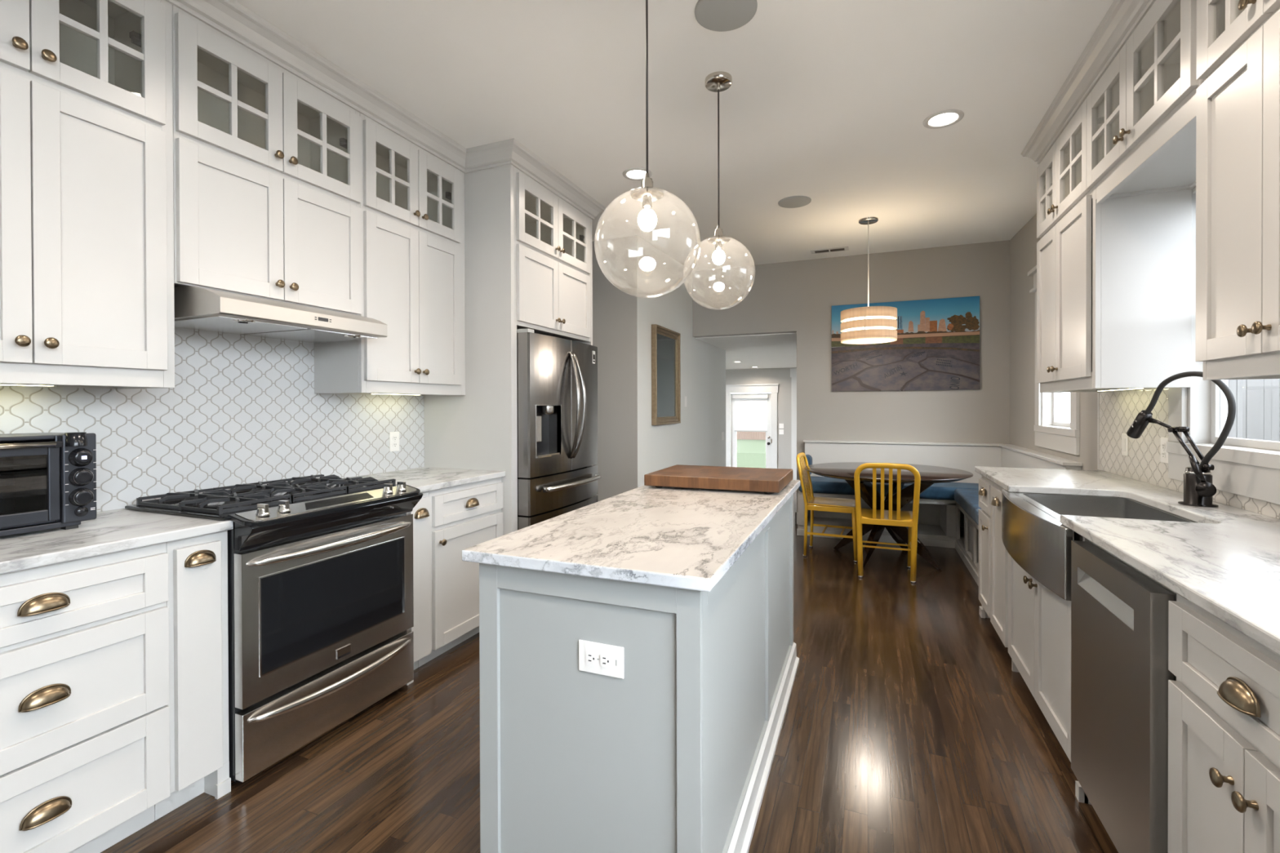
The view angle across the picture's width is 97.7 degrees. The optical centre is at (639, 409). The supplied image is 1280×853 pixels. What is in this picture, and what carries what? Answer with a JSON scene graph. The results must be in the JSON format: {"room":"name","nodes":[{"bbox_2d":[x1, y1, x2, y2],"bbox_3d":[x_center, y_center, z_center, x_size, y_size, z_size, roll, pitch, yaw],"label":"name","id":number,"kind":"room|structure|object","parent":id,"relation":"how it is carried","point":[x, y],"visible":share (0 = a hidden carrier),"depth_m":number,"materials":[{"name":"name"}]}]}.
{"room":"kitchen","nodes":[
{"label":"kitchen","id":0,"kind":"room"},
{"bbox_2d":[100,499,1118,852],"bbox_3d":[0.435,1.313,2.828,4.170,0.080,10.350,0,0,22],"label":"floor","id":1,"kind":"structure","parent":0,"point":[908,726],"depth_m":2.05,"materials":[{"name":"brown wood"}]},
{"bbox_2d":[0,542,169,852],"bbox_3d":[-1.812,0.844,1.541,0.636,0.883,0.595,0,0,22],"label":"base cabinet","id":2,"kind":"object","parent":1,"relation":"on","point":[85,690],"visible":1,"depth_m":1.52,"materials":[{"name":"white wood"}]},
{"bbox_2d":[0,508,233,574],"bbox_3d":[-1.788,0.387,1.624,0.618,0.030,0.773,0,0,22],"label":"countertop","id":3,"kind":"structure","parent":2,"relation":"on","point":[122,529],"depth_m":1.65,"materials":[{"name":"stone"}]},
{"bbox_2d":[0,431,97,536],"bbox_3d":[-1.929,0.221,1.619,0.316,0.300,0.450,0,0,22],"label":"toaster oven","id":4,"kind":"object","parent":3,"relation":"on","point":[48,480],"visible":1,"depth_m":1.72,"materials":[{"name":"grey metal"}]},
{"bbox_2d":[0,521,80,536],"bbox_3d":[-1.947,0.353,1.614,0.255,0.017,0.405,0,0,22],"label":"tray","id":5,"kind":"object","parent":4,"relation":"on","point":[29,526],"depth_m":1.65,"materials":[{"name":"grey metal"}]},
{"bbox_2d":[154,530,231,820],"bbox_3d":[-1.666,0.842,1.899,0.636,0.883,0.176,0,0,22],"label":"base cabinet","id":6,"kind":"object","parent":1,"relation":"on","point":[197,602],"visible":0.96,"depth_m":1.78,"materials":[{"name":"white wood"}]},
{"bbox_2d":[124,474,422,782],"bbox_3d":[-1.440,0.798,2.310,0.688,0.966,0.804,0,0,22],"label":"gas range","id":7,"kind":"object","parent":1,"relation":"on","point":[321,594],"visible":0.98,"depth_m":2.10,"materials":[{"name":"silver metal"}]},
{"bbox_2d":[124,482,396,519],"bbox_3d":[-1.487,0.358,2.326,0.570,0.012,0.804,0,0,22],"label":"cooktop","id":8,"kind":"object","parent":7,"relation":"in","point":[170,506],"depth_m":2.06,"materials":[{"name":"black metal"}]},
{"bbox_2d":[227,512,406,782],"bbox_3d":[-1.488,0.828,2.337,0.580,0.905,0.758,0,0,22],"label":"oven","id":9,"kind":"object","parent":7,"relation":"in","point":[233,711],"depth_m":1.88,"materials":[{"name":"silver metal"}]},
{"bbox_2d":[405,491,431,685],"bbox_3d":[-1.312,0.836,2.767,0.636,0.883,0.157,0,0,22],"label":"base cabinet","id":10,"kind":"object","parent":1,"relation":"on","point":[421,512],"visible":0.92,"depth_m":2.67,"materials":[{"name":"white wood"}]},
{"bbox_2d":[417,477,503,666],"bbox_3d":[-1.171,0.834,3.112,0.637,0.883,0.586,0,0,22],"label":"base cabinet","id":11,"kind":"object","parent":1,"relation":"on","point":[463,517],"visible":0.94,"depth_m":2.91,"materials":[{"name":"white wood"}]},
{"bbox_2d":[342,466,505,493],"bbox_3d":[-1.211,0.377,3.041,0.618,0.030,0.742,0,0,22],"label":"countertop","id":12,"kind":"structure","parent":11,"relation":"on","point":[425,479],"depth_m":3.04,"materials":[{"name":"stone"}]},
{"bbox_2d":[423,164,592,535],"bbox_3d":[-0.834,-0.100,3.847,0.707,2.740,1.040,0,0,22],"label":"upper cabinet","id":13,"kind":"object","parent":1,"relation":"on","point":[528,251],"visible":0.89,"depth_m":3.35,"materials":[{"name":"white wood"}]},
{"bbox_2d":[165,0,605,219],"bbox_3d":[-1.240,-1.473,2.811,0.738,0.100,3.408,0,0,22],"label":"trim","id":14,"kind":"structure","parent":13,"relation":"attached to","point":[231,18],"depth_m":2.66,"materials":[{"name":"white wood"}]},
{"bbox_2d":[516,328,601,529],"bbox_3d":[-0.758,0.384,3.810,0.840,1.732,0.900,0,0,22],"label":"refrigerator","id":15,"kind":"object","parent":1,"relation":"on","point":[557,378],"visible":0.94,"depth_m":3.52,"materials":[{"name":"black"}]},
{"bbox_2d":[479,493,799,852],"bbox_3d":[0.188,0.836,2.152,0.638,0.883,1.693,0,0,22],"label":"base cabinet","id":16,"kind":"object","parent":1,"relation":"on","point":[676,754],"visible":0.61,"depth_m":1.42,"materials":[{"name":"grey wood"}]},
{"bbox_2d":[578,640,623,679],"bbox_3d":[-0.096,0.607,1.360,0.122,0.076,0.009,0,0,22],"label":"wall outlet","id":17,"kind":"object","parent":16,"relation":"attached to","point":[601,659],"visible":1,"depth_m":1.36,"materials":[{"name":"white plastic"}]},
{"bbox_2d":[585,650,595,665],"bbox_3d":[-0.120,0.607,1.367,0.028,0.034,0.003,0,0,22],"label":"receptacle","id":18,"kind":"object","parent":17,"relation":"attached to","point":[590,655],"depth_m":1.37,"materials":[{"name":"grey plastic"}]},
{"bbox_2d":[600,653,610,667],"bbox_3d":[-0.084,0.607,1.352,0.028,0.034,0.003,0,0,22],"label":"receptacle","id":19,"kind":"object","parent":17,"relation":"attached to","point":[605,658],"depth_m":1.35,"materials":[{"name":"grey plastic"}]},
{"bbox_2d":[462,480,799,591],"bbox_3d":[0.172,0.378,2.158,0.674,0.030,1.755,0,0,22],"label":"countertop","id":20,"kind":"structure","parent":16,"relation":"on","point":[685,538],"depth_m":1.59,"materials":[{"name":"white stone"}]},
{"bbox_2d":[644,464,792,493],"bbox_3d":[0.391,0.328,2.680,0.610,0.062,0.475,0,0,22],"label":"cutting board","id":21,"kind":"object","parent":20,"relation":"on","point":[767,481],"visible":1,"depth_m":2.52,"materials":[{"name":"brown wood"}]},
{"bbox_2d":[795,452,857,562],"bbox_3d":[1.645,0.820,4.876,0.505,0.875,0.446,0,0,25],"label":"dining chair","id":22,"kind":"object","parent":1,"relation":"on","point":[814,504],"visible":0.8,"depth_m":4.77,"materials":[{"name":"yellow metal"}]},
{"bbox_2d":[853,462,920,583],"bbox_3d":[1.890,0.823,4.297,0.446,0.875,0.505,0,0,22],"label":"dining chair","id":23,"kind":"object","parent":1,"relation":"on","point":[909,519],"visible":0.98,"depth_m":4.13,"materials":[{"name":"yellow metal"}]},
{"bbox_2d":[804,462,973,569],"bbox_3d":[2.057,0.881,4.707,1.290,0.751,1.290,0,0,22],"label":"dining table","id":24,"kind":"object","parent":1,"relation":"on","point":[930,475],"visible":0.77,"depth_m":4.54,"materials":[{"name":"brown wood"}]},
{"bbox_2d":[796,440,1082,586],"bbox_3d":[2.287,0.794,4.812,1.913,0.925,1.968,0,0,22],"label":"bench","id":25,"kind":"object","parent":1,"relation":"on","point":[944,523],"visible":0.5,"depth_m":5.45,"materials":[{"name":"white wood"}]},
{"bbox_2d":[810,475,854,494],"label":"bench cushion","id":26,"kind":"object","parent":25,"relation":"on","point":[826,485],"depth_m":5.46,"materials":[{"name":"fabric"}]},
{"bbox_2d":[800,454,812,475],"bbox_3d":[1.745,0.584,5.843,0.100,0.224,0.230,0,0,22],"label":"throw pillow","id":27,"kind":"object","parent":26,"relation":"on","point":[809,457],"visible":0.31,"depth_m":5.75,"materials":[{"name":"fabric"}]},
{"bbox_2d":[871,482,893,497],"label":"bench cushion","id":28,"kind":"object","parent":25,"relation":"on","point":[877,484],"depth_m":5.28,"materials":[{"name":"fabric"}]},
{"bbox_2d":[919,482,978,500],"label":"bench cushion","id":29,"kind":"object","parent":25,"relation":"on","point":[945,491],"depth_m":5.11,"materials":[{"name":"fabric"}]},
{"bbox_2d":[954,488,982,525],"bbox_3d":[2.767,0.767,4.317,0.435,0.122,1.355,0,0,22],"label":"bench cushion","id":30,"kind":"object","parent":25,"relation":"on","point":[967,499],"visible":0.22,"depth_m":4.46,"materials":[{"name":"fabric"}]},
{"bbox_2d":[977,475,994,618],"bbox_3d":[2.299,0.824,3.176,0.657,0.883,0.363,0,0,22],"label":"base cabinet","id":31,"kind":"object","parent":1,"relation":"on","point":[984,483],"visible":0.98,"depth_m":3.29,"materials":[{"name":"white wood"}]},
{"bbox_2d":[990,483,1008,647],"bbox_3d":[2.151,0.827,2.813,0.657,0.883,0.419,0,0,22],"label":"base cabinet","id":32,"kind":"object","parent":1,"relation":"on","point":[998,553],"visible":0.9,"depth_m":2.94,"materials":[{"name":"white wood"}]},
{"bbox_2d":[1008,492,1091,804],"bbox_3d":[1.885,0.831,2.161,0.657,0.883,0.988,0,0,22],"label":"base cabinet","id":33,"kind":"object","parent":1,"relation":"on","point":[1039,620],"visible":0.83,"depth_m":2.18,"materials":[{"name":"white wood"}]},
{"bbox_2d":[1071,540,1176,852],"bbox_3d":[1.585,0.834,1.447,0.618,0.848,0.550,0,0,22],"label":"dishwasher","id":34,"kind":"object","parent":1,"relation":"on","point":[1120,673],"visible":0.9,"depth_m":1.46,"materials":[{"name":"grey metal"}]},
{"bbox_2d":[1168,593,1279,852],"bbox_3d":[1.370,0.840,0.897,0.657,0.883,0.585,0,0,22],"label":"base cabinet","id":35,"kind":"object","parent":1,"relation":"on","point":[1224,700],"visible":1,"depth_m":1.09,"materials":[{"name":"white wood"}]},
{"bbox_2d":[974,466,1279,656],"bbox_3d":[1.819,0.375,1.983,0.645,0.030,2.940,0,0,22],"label":"countertop","id":36,"kind":"structure","parent":35,"relation":"on","point":[1225,562],"depth_m":1.53,"materials":[{"name":"stone"}]},
{"bbox_2d":[1001,489,1195,600],"bbox_3d":[1.794,0.509,2.197,0.536,0.238,0.946,0,0,22],"label":"sink","id":37,"kind":"object","parent":36,"relation":"in","point":[1033,535],"visible":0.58,"depth_m":2.20,"materials":[{"name":"grey metal"}]},
{"bbox_2d":[1013,492,1195,541],"bbox_3d":[1.824,0.499,2.185,0.472,0.218,0.938,0,0,22],"label":"basin","id":38,"kind":"object","parent":37,"relation":"in","point":[1052,505],"depth_m":2.47,"materials":[{"name":"grey metal"}]},
{"bbox_2d":[1126,371,1235,506],"bbox_3d":[2.120,0.105,2.197,0.109,0.504,0.472,0,0,11],"label":"kitchen faucet","id":39,"kind":"object","parent":36,"relation":"on","point":[1199,489],"visible":0.94,"depth_m":2.09,"materials":[{"name":"brown metal"}]},
{"bbox_2d":[1177,466,1218,506],"bbox_3d":[2.103,0.288,2.106,0.108,0.140,0.108,0,0,22],"label":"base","id":40,"kind":"object","parent":39,"relation":"on","point":[1191,479],"depth_m":2.08,"materials":[{"name":"brown metal"}]},
{"bbox_2d":[592,235,725,501],"bbox_3d":[0.294,-0.186,6.655,0.680,2.874,3.350,0,0,22],"label":"wall","id":41,"kind":"structure","parent":0,"point":[629,448],"depth_m":5.13,"materials":[{"name":"grey paint"}]},
{"bbox_2d":[651,324,680,425],"bbox_3d":[0.271,-0.333,5.627,0.050,0.956,0.740,0,0,22],"label":"framed panel","id":42,"kind":"object","parent":41,"relation":"attached to","point":[665,342],"visible":1,"depth_m":5.59,"materials":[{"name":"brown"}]},
{"bbox_2d":[684,395,687,406],"bbox_3d":[0.517,-0.093,6.290,0.008,0.120,0.075,0,0,22],"label":"thermostat","id":43,"kind":"object","parent":41,"relation":"attached to","point":[686,397],"visible":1,"depth_m":6.28,"materials":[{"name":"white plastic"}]},
{"bbox_2d":[721,431,724,439],"bbox_3d":[1.171,0.371,7.894,0.008,0.115,0.110,0,0,22],"label":"light switch","id":44,"kind":"object","parent":41,"relation":"attached to","point":[722,433],"visible":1,"depth_m":7.88,"materials":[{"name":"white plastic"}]},
{"bbox_2d":[235,0,1114,271],"bbox_3d":[0.139,-1.623,2.103,4.170,0.200,8.820,0,0,22],"label":"ceiling","id":45,"kind":"structure","parent":0,"point":[828,102],"depth_m":2.73,"materials":[{"name":"white paint"}]},
{"bbox_2d":[622,167,652,180],"bbox_3d":[-0.018,-1.528,3.626,0.192,0.006,0.192,0,0,22],"label":"recessed light","id":46,"kind":"object","parent":45,"relation":"in","point":[635,173],"visible":0.8,"depth_m":3.61,"materials":[{"name":"beige plastic"}]},
{"bbox_2d":[594,0,700,297],"bbox_3d":[0.022,-0.937,1.750,0.332,1.166,0.332,0,0,31],"label":"globe pendant","id":47,"kind":"object","parent":45,"relation":"hanging from","point":[646,193],"visible":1,"depth_m":1.75,"materials":[{"name":"clear glass"}]},
{"bbox_2d":[631,172,663,208],"bbox_3d":[0.023,-0.688,1.752,0.104,0.109,0.104,0,0,22],"label":"socket","id":48,"kind":"object","parent":47,"relation":"attached to","point":[646,195],"depth_m":1.74,"materials":[{"name":"silver metal"}]},
{"bbox_2d":[682,71,755,310],"bbox_3d":[0.363,-0.995,2.583,0.332,1.061,0.332,0,0,31],"label":"globe pendant","id":49,"kind":"object","parent":45,"relation":"hanging from","point":[719,81],"visible":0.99,"depth_m":2.57,"materials":[{"name":"clear glass"}]},
{"bbox_2d":[707,225,729,249],"bbox_3d":[0.364,-0.798,2.584,0.104,0.109,0.104,0,0,22],"label":"socket","id":50,"kind":"object","parent":49,"relation":"attached to","point":[718,238],"depth_m":2.57,"materials":[{"name":"silver metal"}]},
{"bbox_2d":[694,0,757,31],"bbox_3d":[0.326,-1.519,2.125,0.236,0.008,0.236,0,0,22],"label":"ceiling speaker","id":51,"kind":"object","parent":45,"relation":"attached to","point":[720,15],"visible":1,"depth_m":2.14,"materials":[{"name":"grey plastic"}]},
{"bbox_2d":[777,195,811,208],"bbox_3d":[1.141,-1.532,4.125,0.236,0.008,0.236,0,0,22],"label":"ceiling speaker","id":52,"kind":"object","parent":45,"relation":"attached to","point":[793,202],"visible":1,"depth_m":4.11,"materials":[{"name":"grey plastic"}]},
{"bbox_2d":[810,246,848,253],"bbox_3d":[1.905,-1.604,5.616,0.360,0.015,0.130,0,0,22],"label":"ceiling vent","id":53,"kind":"object","parent":45,"relation":"in","point":[843,248],"visible":1,"depth_m":5.60,"materials":[{"name":"grey metal"}]},
{"bbox_2d":[840,216,897,344],"bbox_3d":[1.882,-1.067,4.604,0.432,1.008,0.432,0,0,22],"label":"drum pendant","id":54,"kind":"object","parent":45,"relation":"hanging from","point":[868,325],"visible":1,"depth_m":4.45,"materials":[{"name":"beige fabric"}]},
{"bbox_2d":[844,315,893,342],"bbox_3d":[1.883,-0.689,4.606,0.376,0.235,0.376,0,0,22],"label":"diffuser","id":55,"kind":"object","parent":54,"relation":"attached to","point":[854,326],"depth_m":4.44,"materials":[{"name":"beige"}]},
{"bbox_2d":[922,109,964,128],"bbox_3d":[1.596,-1.528,2.941,0.192,0.006,0.192,0,0,22],"label":"recessed light","id":56,"kind":"object","parent":45,"relation":"in","point":[944,118],"visible":1,"depth_m":2.94,"materials":[{"name":"beige plastic"}]},
{"bbox_2d":[695,332,796,369],"bbox_3d":[1.132,-0.918,9.532,4.100,0.100,5.680,0,0,22],"label":"ceiling","id":57,"kind":"structure","parent":0,"point":[779,350],"depth_m":8.01,"materials":[{"name":"white paint"}]},
{"bbox_2d":[725,367,796,469],"bbox_3d":[2.230,0.414,12.226,4.100,2.600,0.120,0,0,22],"label":"wall","id":58,"kind":"structure","parent":0,"point":[781,376],"depth_m":11.86,"materials":[{"name":"grey paint"}]},
{"bbox_2d":[725,383,779,468],"bbox_3d":[2.411,0.572,12.101,1.190,2.245,0.125,0,0,22],"label":"door","id":59,"kind":"structure","parent":58,"relation":"in","point":[731,389],"depth_m":12.02,"materials":[{"name":"white wood"}]},
{"bbox_2d":[733,395,768,431],"bbox_3d":[2.389,0.077,12.086,0.760,0.795,0.065,0,0,22],"label":"roller shade","id":60,"kind":"object","parent":59,"relation":"attached to","point":[750,411],"visible":1,"depth_m":12.09,"materials":[{"name":"grey fabric"}]},
{"bbox_2d":[778,423,783,428],"bbox_3d":[2.997,0.342,11.843,0.100,0.105,0.008,0,0,22],"label":"light switch","id":61,"kind":"object","parent":58,"relation":"attached to","point":[780,425],"visible":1,"depth_m":11.84,"materials":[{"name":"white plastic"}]},
{"bbox_2d":[778,429,783,434],"bbox_3d":[2.998,0.469,11.844,0.100,0.105,0.008,0,0,22],"label":"light switch","id":62,"kind":"object","parent":58,"relation":"attached to","point":[780,431],"visible":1,"depth_m":11.84,"materials":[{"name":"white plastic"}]},
{"bbox_2d":[790,368,796,479],"bbox_3d":[3.577,0.414,11.596,0.890,2.560,0.030,0,0,22],"label":"trim","id":63,"kind":"structure","parent":58,"relation":"attached to","point":[793,371],"depth_m":11.73,"materials":[{"name":"white wood"}]},
{"bbox_2d":[793,490,796,499],"bbox_3d":[1.423,1.547,10.246,4.100,0.480,4.170,0,0,22],"label":"floor","id":64,"kind":"structure","parent":0,"point":[795,492],"depth_m":11.02,"materials":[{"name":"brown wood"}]},
{"bbox_2d":[692,240,1009,512],"bbox_3d":[2.178,-0.188,5.979,3.320,2.875,0.120,0,0,22],"label":"wall","id":65,"kind":"structure","parent":0,"point":[799,296],"depth_m":5.82,"materials":[{"name":"grey paint"}]},
{"bbox_2d":[795,511,797,524],"bbox_3d":[1.756,1.185,6.154,0.075,0.130,0.132,0,0,22],"label":"baseboard","id":66,"kind":"structure","parent":65,"relation":"attached to","point":[796,513],"depth_m":6.10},
{"bbox_2d":[831,296,980,391],"bbox_3d":[2.671,-0.647,5.686,1.366,0.916,0.042,0,0,22],"label":"picture","id":67,"kind":"object","parent":65,"relation":"attached to","point":[936,347],"visible":0.97,"depth_m":5.62,"materials":[{"name":"multicoloured"}]},
{"bbox_2d":[1009,213,1279,471],"bbox_3d":[1.981,-0.158,1.362,0.120,2.870,8.820,0,0,22],"label":"wall","id":68,"kind":"structure","parent":0,"point":[1023,246],"depth_m":4.79,"materials":[{"name":"grey paint"}]},
{"bbox_2d":[1027,265,1079,455],"bbox_3d":[3.030,-0.411,4.016,0.180,1.400,1.060,0,0,22],"label":"window","id":69,"kind":"structure","parent":68,"relation":"in","point":[1047,405],"depth_m":4.27,"materials":[{"name":"white wood"}]},
{"bbox_2d":[1097,392,1099,469],"bbox_3d":[2.688,0.125,3.271,0.010,0.448,0.024,0,0,22],"label":"trim","id":70,"kind":"structure","parent":68,"relation":"attached to","point":[1098,393],"depth_m":3.27,"materials":[{"name":"white wood"}]},
{"bbox_2d":[1036,98,1191,392],"bbox_3d":[2.299,-0.785,2.807,0.377,1.375,0.855,0,0,22],"label":"upper cabinet","id":71,"kind":"object","parent":68,"relation":"attached to","point":[1114,275],"visible":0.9,"depth_m":2.45,"materials":[{"name":"white wood"}]},
{"bbox_2d":[1096,387,1145,391],"bbox_3d":[2.400,-0.104,2.801,0.030,0.010,0.500,0,0,22],"label":"light","id":72,"kind":"object","parent":71,"relation":"attached to","point":[1123,388],"visible":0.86,"depth_m":2.78,"materials":[{"name":"grey"}]},
{"bbox_2d":[1102,388,1138,391],"bbox_3d":[2.400,-0.100,2.801,0.022,0.002,0.480,0,0,22],"label":"diffuser","id":73,"kind":"object","parent":72,"relation":"attached to","point":[1104,389],"depth_m":2.82,"materials":[{"name":"beige plastic"}]},
{"bbox_2d":[1086,0,1204,203],"bbox_3d":[1.983,-1.184,2.032,0.377,0.565,0.896,0,0,22],"label":"upper cabinet","id":74,"kind":"object","parent":68,"relation":"attached to","point":[1141,112],"visible":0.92,"depth_m":2.11,"materials":[{"name":"white wood"}]},
{"bbox_2d":[1099,388,1279,519],"bbox_3d":[2.150,0.133,1.948,0.008,0.450,2.830,0,0,22],"label":"backsplash","id":75,"kind":"structure","parent":68,"relation":"attached to","point":[1118,411],"depth_m":2.77,"materials":[{"name":"tile"}]},
{"bbox_2d":[1121,433,1128,456],"bbox_3d":[2.540,0.183,2.927,0.008,0.115,0.072,0,0,22],"label":"light switch","id":76,"kind":"object","parent":75,"relation":"attached to","point":[1125,438],"visible":0.88,"depth_m":2.92,"materials":[{"name":"white plastic"}]},
{"bbox_2d":[1160,437,1169,463],"bbox_3d":[2.380,0.184,2.535,0.009,0.115,0.072,0,0,22],"label":"wall outlet","id":77,"kind":"object","parent":75,"relation":"attached to","point":[1163,455],"visible":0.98,"depth_m":2.53,"materials":[{"name":"white plastic"}]},
{"bbox_2d":[1161,443,1165,448],"bbox_3d":[2.377,0.165,2.537,0.003,0.028,0.034,0,0,22],"label":"receptacle","id":78,"kind":"object","parent":77,"relation":"attached to","point":[1163,445],"depth_m":2.53,"materials":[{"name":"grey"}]},
{"bbox_2d":[1161,451,1165,457],"bbox_3d":[2.377,0.204,2.537,0.003,0.028,0.034,0,0,22],"label":"receptacle","id":79,"kind":"object","parent":77,"relation":"attached to","point":[1163,453],"depth_m":2.53,"materials":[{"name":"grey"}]},
{"bbox_2d":[1166,180,1279,504],"bbox_3d":[2.210,-0.359,1.959,0.146,1.335,1.090,0,0,22],"label":"window","id":80,"kind":"structure","parent":68,"relation":"in","point":[1202,407],"depth_m":2.30,"materials":[{"name":"white wood"}]},
{"bbox_2d":[1195,0,1279,380],"bbox_3d":[1.694,-0.774,1.323,0.377,1.375,0.639,0,0,22],"label":"upper cabinet","id":81,"kind":"object","parent":68,"relation":"attached to","point":[1237,100],"visible":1,"depth_m":1.50,"materials":[{"name":"white wood"}]},
{"bbox_2d":[1020,0,1155,164],"bbox_3d":[2.006,-1.477,2.131,0.408,0.100,2.480,0,0,22],"label":"trim","id":82,"kind":"structure","parent":81,"relation":"attached to","point":[1122,17],"depth_m":2.43,"materials":[{"name":"white wood"}]},
{"bbox_2d":[1227,378,1279,441],"bbox_3d":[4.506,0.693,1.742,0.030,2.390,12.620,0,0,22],"label":"window","id":83,"kind":"structure","parent":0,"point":[1257,416],"depth_m":5.45,"materials":[{"name":"clear glass"}]},
{"bbox_3d":[-2.039,-0.116,2.018,0.140,2.800,7.000,0,0,22],"label":"wall","id":84,"kind":"structure","parent":0,"visible":0},
{"bbox_2d":[0,0,174,389],"bbox_3d":[-1.905,-0.765,1.657,0.377,1.380,0.760,0,0,22],"label":"upper cabinet","id":85,"kind":"object","parent":84,"relation":"attached to","point":[87,301],"visible":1,"depth_m":1.74,"materials":[{"name":"white wood"}]},
{"bbox_2d":[0,383,57,386],"bbox_3d":[-2.020,-0.081,1.622,0.035,0.010,0.480,0,0,22],"label":"light","id":86,"kind":"object","parent":85,"relation":"attached to","point":[20,384],"visible":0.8,"depth_m":1.78,"materials":[{"name":"grey"}]},
{"bbox_2d":[0,384,53,386],"bbox_3d":[-2.020,-0.077,1.622,0.027,0.002,0.460,0,0,22],"label":"diffuser","id":87,"kind":"object","parent":86,"relation":"attached to","point":[0,384],"depth_m":1.78,"materials":[{"name":"beige"}]},
{"bbox_2d":[0,327,424,512],"bbox_3d":[-1.787,-0.040,2.438,0.008,0.812,2.288,0,0,22],"label":"backsplash","id":88,"kind":"structure","parent":84,"relation":"attached to","point":[240,409],"depth_m":2.42,"materials":[{"name":"tile"}]},
{"bbox_2d":[389,431,399,451],"bbox_3d":[-1.437,0.186,3.273,0.009,0.115,0.072,0,0,22],"label":"wall outlet","id":89,"kind":"object","parent":88,"relation":"attached to","point":[393,436],"visible":1,"depth_m":3.27,"materials":[{"name":"white plastic"}]},
{"bbox_2d":[392,435,397,440],"bbox_3d":[-1.435,0.166,3.272,0.003,0.028,0.034,0,0,22],"label":"receptacle","id":90,"kind":"object","parent":89,"relation":"attached to","point":[394,437],"depth_m":3.27,"materials":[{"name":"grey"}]},
{"bbox_2d":[392,442,397,447],"bbox_3d":[-1.435,0.205,3.272,0.003,0.028,0.034,0,0,22],"label":"receptacle","id":91,"kind":"object","parent":89,"relation":"attached to","point":[394,444],"depth_m":3.27,"materials":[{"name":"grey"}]},
{"bbox_2d":[172,4,361,315],"bbox_3d":[-1.615,-0.954,2.369,0.377,1.012,0.778,0,0,22],"label":"upper cabinet","id":92,"kind":"object","parent":84,"relation":"attached to","point":[267,162],"visible":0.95,"depth_m":2.27,"materials":[{"name":"white wood"}]},
{"bbox_2d":[173,284,387,342],"bbox_3d":[-1.541,-0.385,2.350,0.511,0.122,0.723,0,0,22],"label":"range hood","id":93,"kind":"object","parent":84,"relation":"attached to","point":[196,308],"visible":0.98,"depth_m":2.17,"materials":[{"name":"grey metal"}]},
{"bbox_2d":[314,112,465,395],"bbox_3d":[-1.326,-0.774,3.077,0.377,1.380,0.747,0,0,22],"label":"upper cabinet","id":94,"kind":"object","parent":84,"relation":"attached to","point":[412,203],"visible":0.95,"depth_m":2.96,"materials":[{"name":"white wood"}]},
{"bbox_2d":[368,392,422,395],"bbox_3d":[-1.384,-0.091,3.182,0.035,0.010,0.350,0,0,22],"label":"light","id":95,"kind":"object","parent":94,"relation":"attached to","point":[369,393],"visible":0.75,"depth_m":3.17,"materials":[{"name":"grey plastic"}]},
{"bbox_2d":[371,393,415,395],"bbox_3d":[-1.384,-0.087,3.182,0.027,0.002,0.330,0,0,22],"label":"diffuser","id":96,"kind":"object","parent":95,"relation":"attached to","point":[371,393],"depth_m":3.15,"materials":[{"name":"beige plastic"}]},
{"label":"outside","id":97,"kind":"structure","parent":0,"visible":0},
{"bbox_2d":[736,439,765,468],"bbox_3d":[9.064,1.823,22.235,60.000,0.130,72.000,0,0,22],"label":"lawn","id":98,"kind":"structure","parent":97,"point":[749,453],"depth_m":22.61,"materials":[{"name":"green plant"}]},
{"bbox_2d":[736,431,765,439],"bbox_3d":[8.390,0.724,31.158,20.015,1.970,0.030,0,0,22],"label":"fence","id":99,"kind":"object","parent":98,"relation":"on","point":[740,435],"visible":0.07,"depth_m":31.97,"materials":[{"name":"beige wood"}]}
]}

